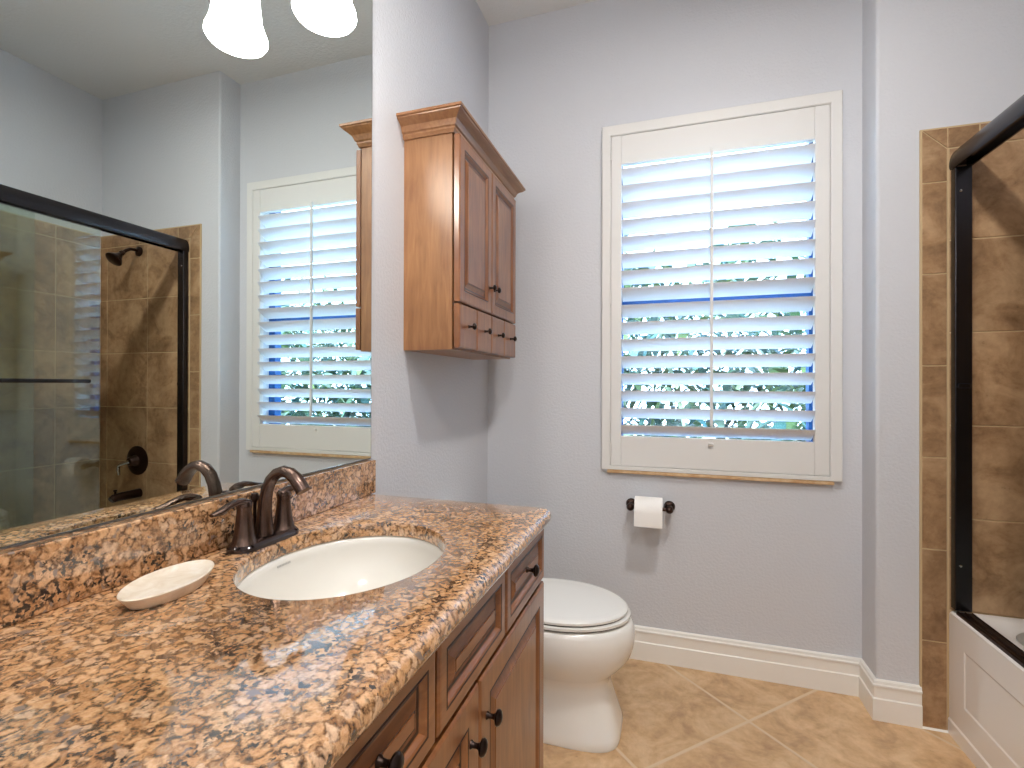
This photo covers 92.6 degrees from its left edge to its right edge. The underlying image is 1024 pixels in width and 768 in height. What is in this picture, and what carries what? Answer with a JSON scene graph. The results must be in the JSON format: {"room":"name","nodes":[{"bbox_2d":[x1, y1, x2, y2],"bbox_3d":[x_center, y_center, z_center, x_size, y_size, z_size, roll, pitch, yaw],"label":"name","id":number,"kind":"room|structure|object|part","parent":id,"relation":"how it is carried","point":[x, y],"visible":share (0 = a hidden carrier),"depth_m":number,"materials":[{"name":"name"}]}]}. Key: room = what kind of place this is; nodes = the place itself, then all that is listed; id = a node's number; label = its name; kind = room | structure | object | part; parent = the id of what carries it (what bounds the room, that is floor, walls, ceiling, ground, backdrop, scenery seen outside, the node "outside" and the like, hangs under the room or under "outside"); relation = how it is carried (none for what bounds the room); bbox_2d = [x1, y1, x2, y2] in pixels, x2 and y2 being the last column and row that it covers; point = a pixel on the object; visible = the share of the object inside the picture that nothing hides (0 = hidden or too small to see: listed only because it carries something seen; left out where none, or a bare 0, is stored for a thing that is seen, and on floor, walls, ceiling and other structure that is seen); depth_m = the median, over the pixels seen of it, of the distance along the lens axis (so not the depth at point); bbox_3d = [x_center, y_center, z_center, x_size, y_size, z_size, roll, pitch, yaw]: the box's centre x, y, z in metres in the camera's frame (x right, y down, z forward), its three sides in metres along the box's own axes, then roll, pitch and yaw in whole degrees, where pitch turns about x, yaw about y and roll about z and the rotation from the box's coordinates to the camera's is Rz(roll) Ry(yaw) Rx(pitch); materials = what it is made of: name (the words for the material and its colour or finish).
{"room":"bathroom","nodes":[
{"label":"bathroom","id":0,"kind":"room"},
{"bbox_2d":[0,0,488,549],"bbox_3d":[-0.671,-0.278,0.866,0.100,3.000,3.300,0,0,18],"label":"wall","id":1,"kind":"structure","parent":0,"point":[429,412],"depth_m":1.71,"materials":[{"name":"grey paint"}]},
{"bbox_2d":[0,0,372,548],"bbox_3d":[-0.620,-0.489,0.850,0.006,1.418,1.298,0,0,18],"label":"wall mirror","id":2,"kind":"object","parent":1,"relation":"attached to","point":[186,185],"visible":1,"depth_m":0.88,"materials":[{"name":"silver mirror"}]},
{"bbox_2d":[292,0,356,36],"bbox_3d":[-0.476,-0.953,0.974,0.191,0.298,0.400,0,0,18],"label":"vanity light","id":3,"kind":"object","parent":2,"relation":"attached to","point":[331,18],"visible":1,"depth_m":1.07,"materials":[{"name":"white glass"}]},
{"bbox_2d":[0,460,375,628],"bbox_3d":[-0.631,0.271,0.783,0.027,0.097,1.410,0,0,18],"label":"backsplash","id":4,"kind":"structure","parent":1,"relation":"attached to","point":[39,577],"depth_m":0.79,"materials":[{"name":"stone"}]},
{"bbox_2d":[396,101,524,359],"bbox_3d":[-0.160,-0.499,1.912,0.233,0.774,0.722,0,0,18],"label":"upper cabinet","id":5,"kind":"object","parent":1,"relation":"attached to","point":[460,192],"visible":1,"depth_m":1.64,"materials":[{"name":"brown wood"}]},
{"bbox_3d":[-0.159,-0.853,1.913,0.232,0.066,0.722,0,0,18],"label":"crown moulding","id":6,"kind":"part","parent":5,"relation":"part of","materials":[{"name":"brown wood"}]},
{"bbox_3d":[-0.157,-0.191,1.668,0.021,0.145,0.152,0,0,18],"label":"drawer","id":7,"kind":"part","parent":5,"relation":"part of","materials":[{"name":"brown wood"}]},
{"bbox_3d":[-0.134,-0.195,1.661,0.030,0.024,0.024,0,0,18],"label":"knob","id":8,"kind":"part","parent":5,"relation":"part of","materials":[{"name":"brown metal"}]},
{"bbox_3d":[-0.133,-0.543,1.740,0.021,0.548,0.302,0,0,18],"label":"door","id":9,"kind":"part","parent":5,"relation":"part of","materials":[{"name":"brown wood"}]},
{"bbox_3d":[-0.110,-0.191,1.813,0.021,0.145,0.148,0,0,18],"label":"drawer","id":10,"kind":"part","parent":5,"relation":"part of","materials":[{"name":"brown wood"}]},
{"bbox_3d":[-0.087,-0.194,1.806,0.030,0.024,0.024,0,0,18],"label":"knob","id":11,"kind":"part","parent":5,"relation":"part of","materials":[{"name":"brown metal"}]},
{"bbox_3d":[-0.072,-0.364,1.853,0.030,0.024,0.024,0,0,18],"label":"knob","id":12,"kind":"part","parent":5,"relation":"part of","materials":[{"name":"brown metal"}]},
{"bbox_3d":[-0.064,-0.190,1.956,0.021,0.145,0.148,0,0,18],"label":"drawer","id":13,"kind":"part","parent":5,"relation":"part of","materials":[{"name":"brown wood"}]},
{"bbox_3d":[-0.039,-0.542,2.034,0.021,0.548,0.306,0,0,18],"label":"door","id":14,"kind":"part","parent":5,"relation":"part of","materials":[{"name":"brown wood"}]},
{"bbox_3d":[-0.017,-0.190,2.104,0.021,0.145,0.156,0,0,18],"label":"drawer","id":15,"kind":"part","parent":5,"relation":"part of","materials":[{"name":"brown wood"}]},
{"bbox_2d":[476,0,597,25],"bbox_3d":[0.598,-1.826,0.496,2.737,0.100,3.560,0,0,18],"label":"ceiling","id":16,"kind":"structure","parent":0,"point":[494,12],"depth_m":2.31,"materials":[{"name":"white paint"}]},
{"bbox_2d":[487,0,861,657],"bbox_3d":[1.113,-0.270,2.111,2.737,3.000,0.160,0,0,18],"label":"wall","id":17,"kind":"structure","parent":0,"point":[771,563],"depth_m":2.20,"materials":[{"name":"grey paint"}]},
{"bbox_2d":[626,498,674,513],"bbox_3d":[0.603,0.538,2.142,0.211,0.048,0.087,0,0,18],"label":"paper holder","id":18,"kind":"object","parent":17,"relation":"attached to","point":[669,506],"visible":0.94,"depth_m":2.14,"materials":[{"name":"brown metal"}]},
{"bbox_3d":[0.525,0.538,2.167,0.048,0.048,0.087,0,0,18],"label":"post","id":19,"kind":"part","parent":18,"relation":"part of","materials":[{"name":"brown metal"}]},
{"bbox_2d":[634,496,662,528],"bbox_3d":[0.591,0.548,2.119,0.115,0.117,0.118,0,0,18],"label":"toilet paper roll","id":20,"kind":"object","parent":18,"relation":"hanging from","point":[648,512],"visible":1,"depth_m":2.07,"materials":[{"name":"white paper"}]},
{"bbox_3d":[0.681,0.539,2.117,0.048,0.048,0.087,0,0,18],"label":"post","id":21,"kind":"part","parent":18,"relation":"part of","materials":[{"name":"brown metal"}]},
{"bbox_2d":[622,142,812,441],"bbox_3d":[0.903,-0.367,2.228,0.868,1.510,0.056,0,0,18],"label":"window","id":22,"kind":"structure","parent":17,"relation":"in","point":[809,388],"depth_m":2.12,"materials":[{"name":"blue"}]},
{"bbox_2d":[601,90,842,481],"bbox_3d":[0.865,-0.392,2.099,0.948,1.557,0.105,0,0,18],"label":"plantation shutter","id":23,"kind":"object","parent":22,"relation":"attached to","point":[775,176],"visible":1,"depth_m":2.07,"materials":[{"name":"white paint"}]},
{"bbox_3d":[0.840,-0.409,2.059,0.012,1.175,0.013,0,0,18],"label":"tilt rod","id":24,"kind":"part","parent":23,"relation":"part of","materials":[{"name":"white paint"}]},
{"bbox_3d":[0.859,0.301,2.102,0.764,0.132,0.028,0,0,18],"label":"rail","id":25,"kind":"part","parent":23,"relation":"part of","materials":[{"name":"white paint"}]},
{"bbox_3d":[0.862,-1.055,2.105,0.764,0.132,0.028,0,0,18],"label":"rail","id":26,"kind":"part","parent":23,"relation":"part of","materials":[{"name":"white paint"}]},
{"bbox_2d":[607,469,833,484],"bbox_3d":[0.875,0.395,2.142,0.895,0.016,0.122,0,0,18],"label":"trim","id":27,"kind":"structure","parent":17,"relation":"attached to","point":[608,470],"depth_m":2.07,"materials":[{"name":"beige stone"}]},
{"bbox_2d":[630,625,922,728],"bbox_3d":[0.671,1.155,2.082,1.716,0.146,0.155,0,0,18],"label":"baseboard","id":28,"kind":"structure","parent":17,"relation":"attached to","point":[900,703],"depth_m":2.00,"materials":[{"name":"white paint"}]},
{"bbox_2d":[543,658,975,767],"bbox_3d":[0.590,1.274,0.488,2.737,0.100,3.560,0,0,18],"label":"floor","id":29,"kind":"structure","parent":0,"point":[674,716],"depth_m":1.73,"materials":[{"name":"beige tile"}]},
{"bbox_2d":[334,529,543,767],"bbox_3d":[-0.363,0.790,0.700,0.556,0.864,1.378,0,0,18],"label":"vanity cabinet","id":30,"kind":"object","parent":29,"relation":"on","point":[477,701],"visible":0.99,"depth_m":0.85,"materials":[{"name":"brown wood"}]},
{"bbox_2d":[0,494,550,767],"bbox_3d":[-0.375,0.339,0.701,0.564,0.037,1.410,0,0,18],"label":"countertop","id":31,"kind":"structure","parent":30,"relation":"on","point":[218,674],"depth_m":0.58,"materials":[{"name":"stone"}]},
{"bbox_2d":[117,560,213,609],"bbox_3d":[-0.529,0.309,0.756,0.094,0.021,0.160,0,0,4],"label":"soap dish","id":32,"kind":"object","parent":31,"relation":"on","point":[171,583],"visible":1,"depth_m":0.74,"materials":[{"name":"white ceramic"}]},
{"bbox_2d":[209,465,311,554],"bbox_3d":[-0.469,0.242,0.987,0.141,0.157,0.255,0,0,18],"label":"faucet","id":33,"kind":"object","parent":31,"relation":"on","point":[258,531],"visible":1,"depth_m":0.98,"materials":[{"name":"brown metal"}]},
{"bbox_3d":[-0.526,0.230,0.918,0.022,0.021,0.088,0,0,14],"label":"lever","id":34,"kind":"part","parent":33,"relation":"part of","materials":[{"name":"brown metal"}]},
{"bbox_3d":[-0.519,0.270,0.949,0.057,0.092,0.057,0,0,18],"label":"handle","id":35,"kind":"part","parent":33,"relation":"part of","materials":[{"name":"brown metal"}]},
{"bbox_3d":[-0.528,0.266,1.006,0.017,0.085,0.017,0,0,18],"label":"lift rod","id":36,"kind":"part","parent":33,"relation":"part of","materials":[{"name":"brown metal"}]},
{"bbox_3d":[-0.504,0.313,0.997,0.060,0.014,0.162,0,0,18],"label":"plate","id":37,"kind":"part","parent":33,"relation":"part of","materials":[{"name":"brown metal"}]},
{"bbox_3d":[-0.461,0.236,0.984,0.124,0.145,0.040,0,0,18],"label":"spout","id":38,"kind":"part","parent":33,"relation":"part of","materials":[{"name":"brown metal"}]},
{"bbox_3d":[-0.488,0.271,1.046,0.057,0.092,0.057,0,0,18],"label":"handle","id":39,"kind":"part","parent":33,"relation":"part of","materials":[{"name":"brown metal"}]},
{"bbox_3d":[-0.475,0.230,1.076,0.022,0.021,0.088,0,0,21],"label":"lever","id":40,"kind":"part","parent":33,"relation":"part of","materials":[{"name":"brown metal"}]},
{"bbox_2d":[237,536,442,599],"bbox_3d":[-0.310,0.427,0.933,0.402,0.152,0.466,0,0,18],"label":"sink","id":41,"kind":"object","parent":31,"relation":"in","point":[348,566],"visible":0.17,"depth_m":1.08,"materials":[{"name":"white ceramic"}]},
{"bbox_3d":[-0.163,0.431,0.539,0.022,0.139,0.309,0,0,18],"label":"drawer","id":42,"kind":"part","parent":30,"relation":"part of","materials":[{"name":"brown wood"}]},
{"bbox_3d":[-0.136,0.422,0.543,0.030,0.028,0.028,0,0,18],"label":"knob","id":43,"kind":"part","parent":30,"relation":"part of","materials":[{"name":"brown metal"}]},
{"bbox_3d":[-0.139,0.809,0.616,0.022,0.597,0.472,0,0,18],"label":"door","id":44,"kind":"part","parent":30,"relation":"part of","materials":[{"name":"brown wood"}]},
{"bbox_3d":[-0.054,0.591,0.799,0.030,0.028,0.028,0,0,18],"label":"knob","id":45,"kind":"part","parent":30,"relation":"part of","materials":[{"name":"brown metal"}]},
{"bbox_3d":[-0.031,0.592,0.870,0.030,0.028,0.028,0,0,18],"label":"knob","id":46,"kind":"part","parent":30,"relation":"part of","materials":[{"name":"brown metal"}]},
{"bbox_3d":[0.004,0.811,1.062,0.022,0.597,0.452,0,0,18],"label":"door","id":47,"kind":"part","parent":30,"relation":"part of","materials":[{"name":"brown wood"}]},
{"bbox_3d":[0.027,0.433,1.131,0.022,0.139,0.309,0,0,18],"label":"drawer","id":48,"kind":"part","parent":30,"relation":"part of","materials":[{"name":"brown wood"}]},
{"bbox_3d":[0.048,0.424,1.116,0.030,0.028,0.028,0,0,18],"label":"knob","id":49,"kind":"part","parent":30,"relation":"part of","materials":[{"name":"brown metal"}]},
{"bbox_2d":[541,578,634,752],"bbox_3d":[0.085,0.882,1.831,0.730,0.688,0.454,0,0,18],"label":"toilet","id":50,"kind":"object","parent":29,"relation":"on","point":[589,629],"visible":0.44,"depth_m":1.66,"materials":[{"name":"white ceramic"}]},
{"bbox_3d":[0.183,0.792,1.799,0.474,0.019,0.366,0,0,18],"label":"lid","id":51,"kind":"part","parent":50,"relation":"part of","materials":[{"name":"white plastic"}]},
{"bbox_3d":[0.188,0.814,1.798,0.483,0.013,0.368,0,0,18],"label":"seat","id":52,"kind":"part","parent":50,"relation":"part of","materials":[{"name":"white plastic"}]},
{"bbox_2d":[948,611,1023,767],"bbox_3d":[1.657,1.012,0.896,0.735,0.430,1.515,0,0,18],"label":"bathtub","id":53,"kind":"object","parent":29,"relation":"on","point":[986,717],"visible":0.99,"depth_m":1.55,"materials":[{"name":"white plastic"}]},
{"bbox_2d":[949,95,1023,667],"bbox_3d":[1.331,-0.018,1.004,0.075,1.629,1.516,0,0,18],"label":"shower door","id":54,"kind":"structure","parent":53,"relation":"on","point":[1008,123],"depth_m":1.69,"materials":[{"name":"black metal"}]},
{"bbox_2d":[862,0,1023,684],"bbox_3d":[1.820,-0.270,1.727,0.955,3.000,0.139,0,0,18],"label":"wall","id":55,"kind":"structure","parent":0,"point":[927,64],"depth_m":1.78,"materials":[{"name":"grey paint"}]},
{"bbox_2d":[922,128,947,182],"bbox_3d":[1.510,-0.814,1.750,0.074,0.186,0.009,0,0,18],"label":"tile","id":56,"kind":"structure","parent":55,"relation":"attached to","point":[934,155],"depth_m":1.75,"materials":[{"name":"brown tile"}]},
{"bbox_2d":[923,726,947,732],"bbox_3d":[1.503,1.227,1.738,0.079,0.006,0.005,0,0,18],"label":"trim","id":57,"kind":"structure","parent":55,"relation":"attached to","point":[924,727],"depth_m":1.74,"materials":[{"name":"white paint"}]},
{"bbox_2d":[919,121,1023,730],"bbox_3d":[1.859,0.159,1.635,0.824,2.143,0.009,0,0,18],"label":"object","id":58,"kind":"structure","parent":55,"relation":"attached to","point":[998,177],"depth_m":1.70,"materials":[{"name":"brown tile"}]},
{"label":"outside","id":59,"kind":"structure","parent":0,"visible":0},
{"bbox_2d":[623,423,805,440],"bbox_3d":[3.299,1.456,9.810,20.000,0.100,15.830,0,0,18],"label":"ground","id":60,"kind":"structure","parent":59,"point":[623,423],"depth_m":16.15,"materials":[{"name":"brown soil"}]},
{"bbox_2d":[623,221,805,441],"bbox_3d":[2.139,-0.051,5.379,9.282,3.778,4.197,0,0,18],"label":"foliage","id":61,"kind":"object","parent":60,"relation":"on","point":[795,388],"visible":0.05,"depth_m":4.48,"materials":[{"name":"green plant"}]}
]}

